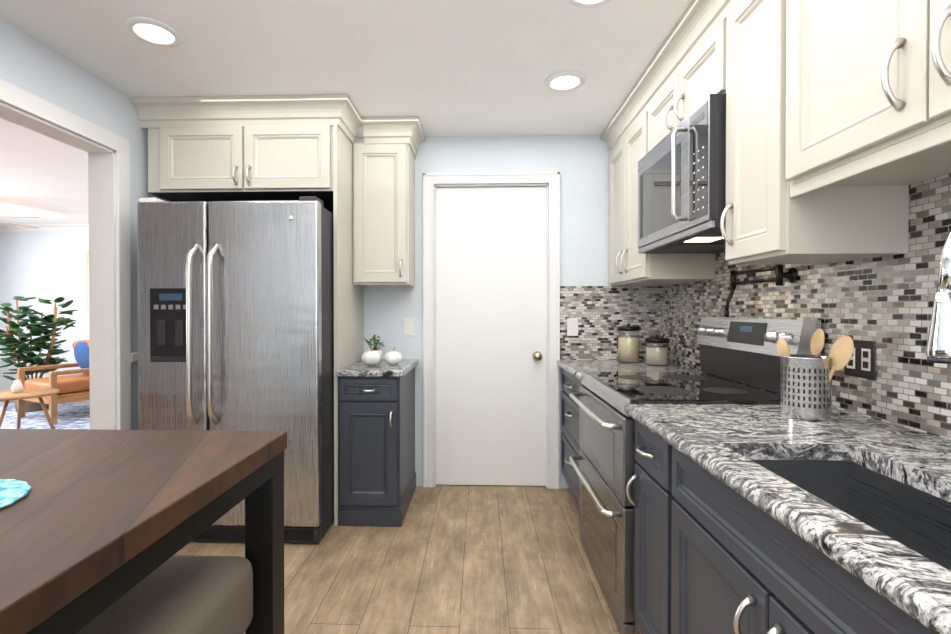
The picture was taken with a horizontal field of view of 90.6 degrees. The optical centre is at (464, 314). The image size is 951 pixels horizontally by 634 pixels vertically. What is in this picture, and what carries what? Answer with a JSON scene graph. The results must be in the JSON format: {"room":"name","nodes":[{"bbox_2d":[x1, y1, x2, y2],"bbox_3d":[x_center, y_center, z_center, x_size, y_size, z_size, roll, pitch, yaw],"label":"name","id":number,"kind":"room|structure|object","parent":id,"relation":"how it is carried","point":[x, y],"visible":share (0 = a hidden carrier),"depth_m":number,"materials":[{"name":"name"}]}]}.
{"room":"kitchen","nodes":[
{"label":"kitchen","id":0,"kind":"room"},
{"bbox_2d":[0,231,88,388],"bbox_3d":[-4.353,-0.038,6.479,5.030,2.370,0.120,0,0,2],"label":"wall","id":1,"kind":"structure","parent":0,"point":[47,265],"depth_m":6.46,"materials":[{"name":"paint"}]},
{"bbox_2d":[0,224,88,391],"bbox_3d":[-4.356,-0.037,6.379,5.030,2.369,0.080,0,0,2],"label":"trim","id":2,"kind":"structure","parent":1,"relation":"attached to","point":[45,227],"depth_m":6.37,"materials":[{"name":"white"}]},
{"bbox_2d":[86,252,88,309],"bbox_3d":[-4.880,-0.453,6.419,0.580,0.800,0.026,0,0,2],"label":"framed artwork","id":3,"kind":"object","parent":1,"relation":"attached to","point":[87,276],"visible":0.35,"depth_m":6.42,"materials":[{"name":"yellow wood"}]},
{"bbox_2d":[0,18,172,429],"bbox_3d":[-1.917,-0.002,2.085,0.130,2.370,8.500,0,0,2],"label":"wall","id":4,"kind":"structure","parent":0,"point":[31,65],"depth_m":2.31,"materials":[{"name":"paint"}]},
{"bbox_2d":[0,79,131,429],"bbox_3d":[-1.931,0.126,1.684,0.166,2.120,1.765,0,0,2],"label":"trim","id":5,"kind":"structure","parent":4,"relation":"attached to","point":[109,286],"depth_m":2.47,"materials":[{"name":"white"}]},
{"bbox_2d":[131,352,137,361],"bbox_3d":[-1.819,0.694,2.803,0.020,0.965,0.470,0,0,2],"label":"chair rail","id":6,"kind":"structure","parent":4,"relation":"attached to","point":[134,357],"depth_m":2.58,"materials":[{"name":"white"}]},
{"bbox_2d":[0,400,620,633],"bbox_3d":[-2.867,1.212,2.187,8.525,0.060,8.620,0,0,2],"label":"floor","id":7,"kind":"structure","parent":0,"point":[478,559],"depth_m":2.17,"materials":[{"name":"brown wood"}]},
{"bbox_2d":[0,402,89,428],"bbox_3d":[-4.621,1.153,4.886,3.000,0.012,2.300,0,0,2],"label":"rug","id":8,"kind":"object","parent":7,"relation":"on","point":[73,415],"depth_m":5.16,"materials":[{"name":"white carpet"}]},
{"bbox_2d":[0,388,59,428],"bbox_3d":[-4.156,0.939,4.419,0.530,0.401,0.530,0,0,2],"label":"side table","id":9,"kind":"object","parent":8,"relation":"on","point":[8,396],"visible":0.85,"depth_m":4.43,"materials":[{"name":"brown wood"}]},
{"bbox_2d":[11,380,23,392],"bbox_3d":[-4.206,0.678,4.418,0.090,0.120,0.090,0,0,2],"label":"vase","id":10,"kind":"object","parent":9,"relation":"on","point":[17,386],"visible":1,"depth_m":4.40,"materials":[{"name":"white ceramic"}]},
{"bbox_2d":[0,296,77,411],"bbox_3d":[-5.175,0.463,5.629,0.785,1.356,0.737,0,0,2],"label":"potted plant","id":11,"kind":"object","parent":8,"relation":"on","point":[35,328],"visible":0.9,"depth_m":5.59,"materials":[{"name":"green plant"}]},
{"bbox_2d":[17,340,89,424],"bbox_3d":[-4.443,0.726,5.354,0.770,0.832,0.740,0,1,27],"label":"armchair","id":12,"kind":"object","parent":8,"relation":"on","point":[75,387],"visible":0.5,"depth_m":5.13,"materials":[{"name":"leather"}]},
{"bbox_2d":[0,429,286,633],"bbox_3d":[-0.922,0.739,0.085,0.953,0.920,2.055,0,0,2],"label":"table","id":13,"kind":"object","parent":7,"relation":"on","point":[94,524],"visible":1,"depth_m":0.75,"materials":[{"name":"brown wood"}]},
{"bbox_2d":[0,479,31,508],"bbox_3d":[-0.749,0.271,0.663,0.201,0.006,0.201,0,0,2],"label":"placemat","id":14,"kind":"object","parent":13,"relation":"on","point":[12,491],"visible":0.96,"depth_m":0.71,"materials":[{"name":"teal fabric"}]},
{"bbox_2d":[75,555,252,633],"bbox_3d":[-0.677,0.859,0.140,0.400,0.680,1.780,0,0,2],"label":"stool","id":15,"kind":"object","parent":7,"relation":"on","point":[186,594],"visible":0.52,"depth_m":0.87,"materials":[{"name":"fabric"}]},
{"bbox_2d":[137,196,333,542],"bbox_3d":[-1.200,0.283,2.741,0.940,1.765,0.847,0,0,2],"label":"fridge","id":16,"kind":"object","parent":7,"relation":"on","point":[235,315],"visible":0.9,"depth_m":2.39,"materials":[{"name":"grey metal"}]},
{"bbox_2d":[336,359,418,526],"bbox_3d":[-0.513,0.741,2.880,0.374,0.870,0.647,0,0,2],"label":"base cabinet","id":17,"kind":"object","parent":7,"relation":"on","point":[376,450],"visible":0.9,"depth_m":2.61,"materials":[{"name":"painted wood"},{"name":"brushed nickel"}]},
{"bbox_2d":[361,346,380,364],"bbox_3d":[-0.562,0.248,2.823,0.111,0.116,0.111,0,0,2],"label":"pumpkin","id":18,"kind":"object","parent":17,"relation":"on","point":[371,357],"visible":1,"depth_m":2.79,"materials":[{"name":"white ceramic"}]},
{"bbox_2d":[364,335,384,354],"bbox_3d":[-0.579,0.218,3.009,0.125,0.172,0.135,0,0,2],"label":"plant","id":19,"kind":"object","parent":17,"relation":"on","point":[375,344],"visible":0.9,"depth_m":2.99,"materials":[{"name":"green plant"}]},
{"bbox_2d":[385,346,402,364],"bbox_3d":[-0.431,0.250,2.848,0.105,0.112,0.105,0,0,2],"label":"pumpkin","id":20,"kind":"object","parent":17,"relation":"on","point":[393,357],"visible":0.98,"depth_m":2.81,"materials":[{"name":"white ceramic"}]},
{"bbox_2d":[561,368,628,506],"bbox_3d":[0.962,0.762,2.787,0.659,0.830,0.732,0,0,2],"label":"base cabinet","id":21,"kind":"object","parent":7,"relation":"on","point":[570,446],"depth_m":2.85,"materials":[{"name":"grey wood"}]},
{"bbox_2d":[556,360,950,633],"bbox_3d":[0.896,0.339,1.321,0.693,0.040,3.654,0,0,2],"label":"countertop","id":22,"kind":"structure","parent":21,"relation":"on","point":[725,444],"depth_m":1.06,"materials":[{"name":"stone"}]},
{"bbox_2d":[617,323,639,362],"bbox_3d":[1.039,0.181,2.989,0.140,0.246,0.140,0,0,2],"label":"jar","id":23,"kind":"object","parent":22,"relation":"on","point":[628,348],"visible":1,"depth_m":2.94,"materials":[{"name":"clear glass"}]},
{"bbox_2d":[645,335,669,365],"bbox_3d":[1.154,0.215,2.825,0.140,0.181,0.140,0,0,2],"label":"jar","id":24,"kind":"object","parent":22,"relation":"on","point":[655,356],"visible":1,"depth_m":2.77,"materials":[{"name":"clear glass"}]},
{"bbox_2d":[777,329,853,420],"bbox_3d":[1.064,0.182,1.443,0.146,0.270,0.188,0,0,2],"label":"utensil crock","id":25,"kind":"object","parent":22,"relation":"on","point":[805,386],"visible":1,"depth_m":1.41,"materials":[{"name":"grey metal"}]},
{"bbox_2d":[751,460,950,570],"bbox_3d":[0.785,0.476,0.816,0.334,0.223,0.735,0,0,2],"label":"sink","id":26,"kind":"object","parent":22,"relation":"in","point":[914,519],"visible":0.19,"depth_m":1.06,"materials":[{"name":"metal"}]},
{"bbox_2d":[925,231,950,363],"bbox_3d":[0.930,0.060,0.749,0.290,0.526,0.143,0,0,2],"label":"faucet","id":27,"kind":"object","parent":22,"relation":"on","point":[938,347],"visible":1,"depth_m":0.79,"materials":[{"name":"silver metal"}]},
{"bbox_2d":[569,317,820,633],"bbox_3d":[0.882,0.600,2.037,0.746,1.166,0.758,0,0,2],"label":"range","id":28,"kind":"object","parent":7,"relation":"on","point":[742,351],"visible":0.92,"depth_m":1.89,"materials":[{"name":"silver metal"}]},
{"bbox_2d":[629,421,920,633],"bbox_3d":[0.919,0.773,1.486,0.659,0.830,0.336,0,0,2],"label":"base cabinet","id":29,"kind":"object","parent":7,"relation":"on","point":[713,554],"depth_m":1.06,"materials":[{"name":"grey wood"}]},
{"bbox_2d":[0,0,692,223],"bbox_3d":[-2.867,-1.228,2.167,8.525,0.080,8.620,0,0,2],"label":"ceiling","id":30,"kind":"structure","parent":0,"point":[462,68],"depth_m":2.19,"materials":[{"name":"paint"}]},
{"bbox_2d":[0,216,39,227],"bbox_3d":[-5.147,-1.005,4.859,1.314,0.409,1.316,0,0,2],"label":"ceiling fan","id":31,"kind":"object","parent":30,"relation":"hanging from","point":[20,217],"visible":1,"depth_m":5.05,"materials":[{"name":"metal"}]},
{"bbox_2d":[123,16,182,46],"bbox_3d":[-1.305,-1.180,1.975,0.210,0.012,0.210,0,0,2],"label":"recessed light","id":32,"kind":"object","parent":30,"relation":"in","point":[153,31],"visible":1,"depth_m":1.97,"materials":[{"name":"white"}]},
{"bbox_2d":[544,71,585,91],"bbox_3d":[0.510,-1.183,2.400,0.210,0.012,0.210,0,0,2],"label":"recessed light","id":33,"kind":"object","parent":30,"relation":"in","point":[562,81],"visible":1,"depth_m":2.39,"materials":[{"name":"white"}]},
{"bbox_2d":[567,0,610,7],"bbox_3d":[0.467,-1.178,1.706,0.210,0.012,0.210,0,0,2],"label":"recessed light","id":34,"kind":"object","parent":30,"relation":"in","point":[586,3],"visible":1,"depth_m":1.78,"materials":[{"name":"white"}]},
{"bbox_2d":[354,135,610,487],"bbox_3d":[-0.190,-0.012,3.248,3.245,2.370,0.120,0,0,2],"label":"wall","id":35,"kind":"structure","parent":0,"point":[580,163],"depth_m":3.16,"materials":[{"name":"paint"}]},
{"bbox_2d":[139,94,350,213],"bbox_3d":[-1.252,-0.942,2.917,1.064,0.502,0.593,0,0,2],"label":"upper cabinet","id":36,"kind":"object","parent":35,"relation":"attached to","point":[255,148],"depth_m":2.63,"materials":[{"name":"beige wood"}]},
{"bbox_2d":[347,118,418,289],"bbox_3d":[-0.520,-0.690,3.043,0.350,1.008,0.298,0,0,2],"label":"upper cabinet","id":37,"kind":"object","parent":35,"relation":"attached to","point":[381,212],"depth_m":2.90,"materials":[{"name":"beige wood"}]},
{"bbox_2d":[404,319,413,335],"bbox_3d":[-0.382,0.089,3.191,0.072,0.118,0.008,0,0,2],"label":"outlet","id":38,"kind":"object","parent":35,"relation":"attached to","point":[408,327],"visible":1,"depth_m":3.19,"materials":[{"name":"white plastic"}]},
{"bbox_2d":[436,187,545,485],"bbox_3d":[0.175,0.153,3.183,0.750,2.030,0.104,0,0,2],"label":"door","id":39,"kind":"structure","parent":35,"relation":"in","point":[490,335],"depth_m":3.20,"materials":[{"name":"white wood"}]},
{"bbox_2d":[423,172,559,488],"bbox_3d":[0.177,0.111,3.227,0.920,2.125,0.140,0,0,2],"label":"door frame","id":40,"kind":"structure","parent":35,"relation":"attached to","point":[550,181],"depth_m":3.16,"materials":[{"name":"white wood"}]},
{"bbox_2d":[560,286,660,359],"bbox_3d":[0.971,0.068,3.148,0.668,0.512,0.005,0,0,2],"label":"wall tile","id":41,"kind":"structure","parent":35,"relation":"attached to","point":[601,313],"depth_m":3.15,"materials":[{"name":"tile"}]},
{"bbox_2d":[567,318,577,335],"bbox_3d":[0.720,0.086,3.150,0.072,0.118,0.008,0,0,2],"label":"switch","id":42,"kind":"object","parent":41,"relation":"attached to","point":[572,326],"visible":1,"depth_m":3.15,"materials":[{"name":"white plastic"}]},
{"bbox_3d":[1.279,0.011,0.433,0.120,2.370,5.410,0,0,2],"label":"wall","id":43,"kind":"structure","parent":0,"visible":0},
{"bbox_2d":[645,40,672,154],"bbox_3d":[1.099,-0.986,2.209,0.349,0.404,0.381,0,0,2],"label":"upper cabinet","id":44,"kind":"object","parent":43,"relation":"attached to","point":[659,82],"depth_m":2.23,"materials":[{"name":"beige wood"}]},
{"bbox_2d":[605,80,715,285],"bbox_3d":[1.117,-0.688,2.768,0.349,1.009,0.730,0,0,2],"label":"upper cabinet","id":45,"kind":"object","parent":43,"relation":"attached to","point":[625,138],"depth_m":2.69,"materials":[{"name":"beige wood"}]},
{"bbox_2d":[673,0,720,127],"bbox_3d":[1.086,-0.983,1.828,0.349,0.404,0.381,0,0,2],"label":"upper cabinet","id":46,"kind":"object","parent":43,"relation":"attached to","point":[697,44],"depth_m":1.84,"materials":[{"name":"beige wood"}]},
{"bbox_2d":[638,93,725,253],"bbox_3d":[1.042,-0.540,2.022,0.448,0.473,0.758,0,0,2],"label":"over-the-range microwave","id":47,"kind":"object","parent":46,"relation":"attached to","point":[681,185],"visible":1,"depth_m":1.84,"materials":[{"name":"grey metal"}]},
{"bbox_2d":[661,173,950,439],"bbox_3d":[1.243,-0.110,1.231,0.005,0.900,3.805,0,0,2],"label":"wall tiles","id":48,"kind":"structure","parent":43,"relation":"attached to","point":[885,303],"depth_m":1.43,"materials":[{"name":"tile"}]},
{"bbox_2d":[724,264,797,316],"bbox_3d":[1.224,-0.101,1.966,0.068,0.230,0.393,0,0,-1],"label":"pot filler faucet","id":49,"kind":"object","parent":48,"relation":"attached to","point":[790,275],"visible":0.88,"depth_m":1.90,"materials":[{"name":"black metal"}]},
{"bbox_2d":[844,339,875,379],"bbox_3d":[1.245,0.141,1.486,0.008,0.118,0.118,0,0,2],"label":"electrical outlet","id":50,"kind":"object","parent":48,"relation":"attached to","point":[861,363],"visible":0.88,"depth_m":1.47,"materials":[{"name":"brown plastic"}]},
{"bbox_2d":[720,0,908,264],"bbox_3d":[1.074,-0.677,1.479,0.349,1.009,0.318,0,0,2],"label":"upper cabinet","id":51,"kind":"object","parent":43,"relation":"attached to","point":[765,224],"depth_m":1.40,"materials":[{"name":"beige wood"}]},
{"bbox_2d":[781,0,950,191],"bbox_3d":[1.055,-0.767,0.889,0.349,0.819,0.858,0,0,2],"label":"upper cabinet","id":52,"kind":"object","parent":43,"relation":"attached to","point":[838,127],"depth_m":1.08,"materials":[{"name":"beige wood"}]}
]}

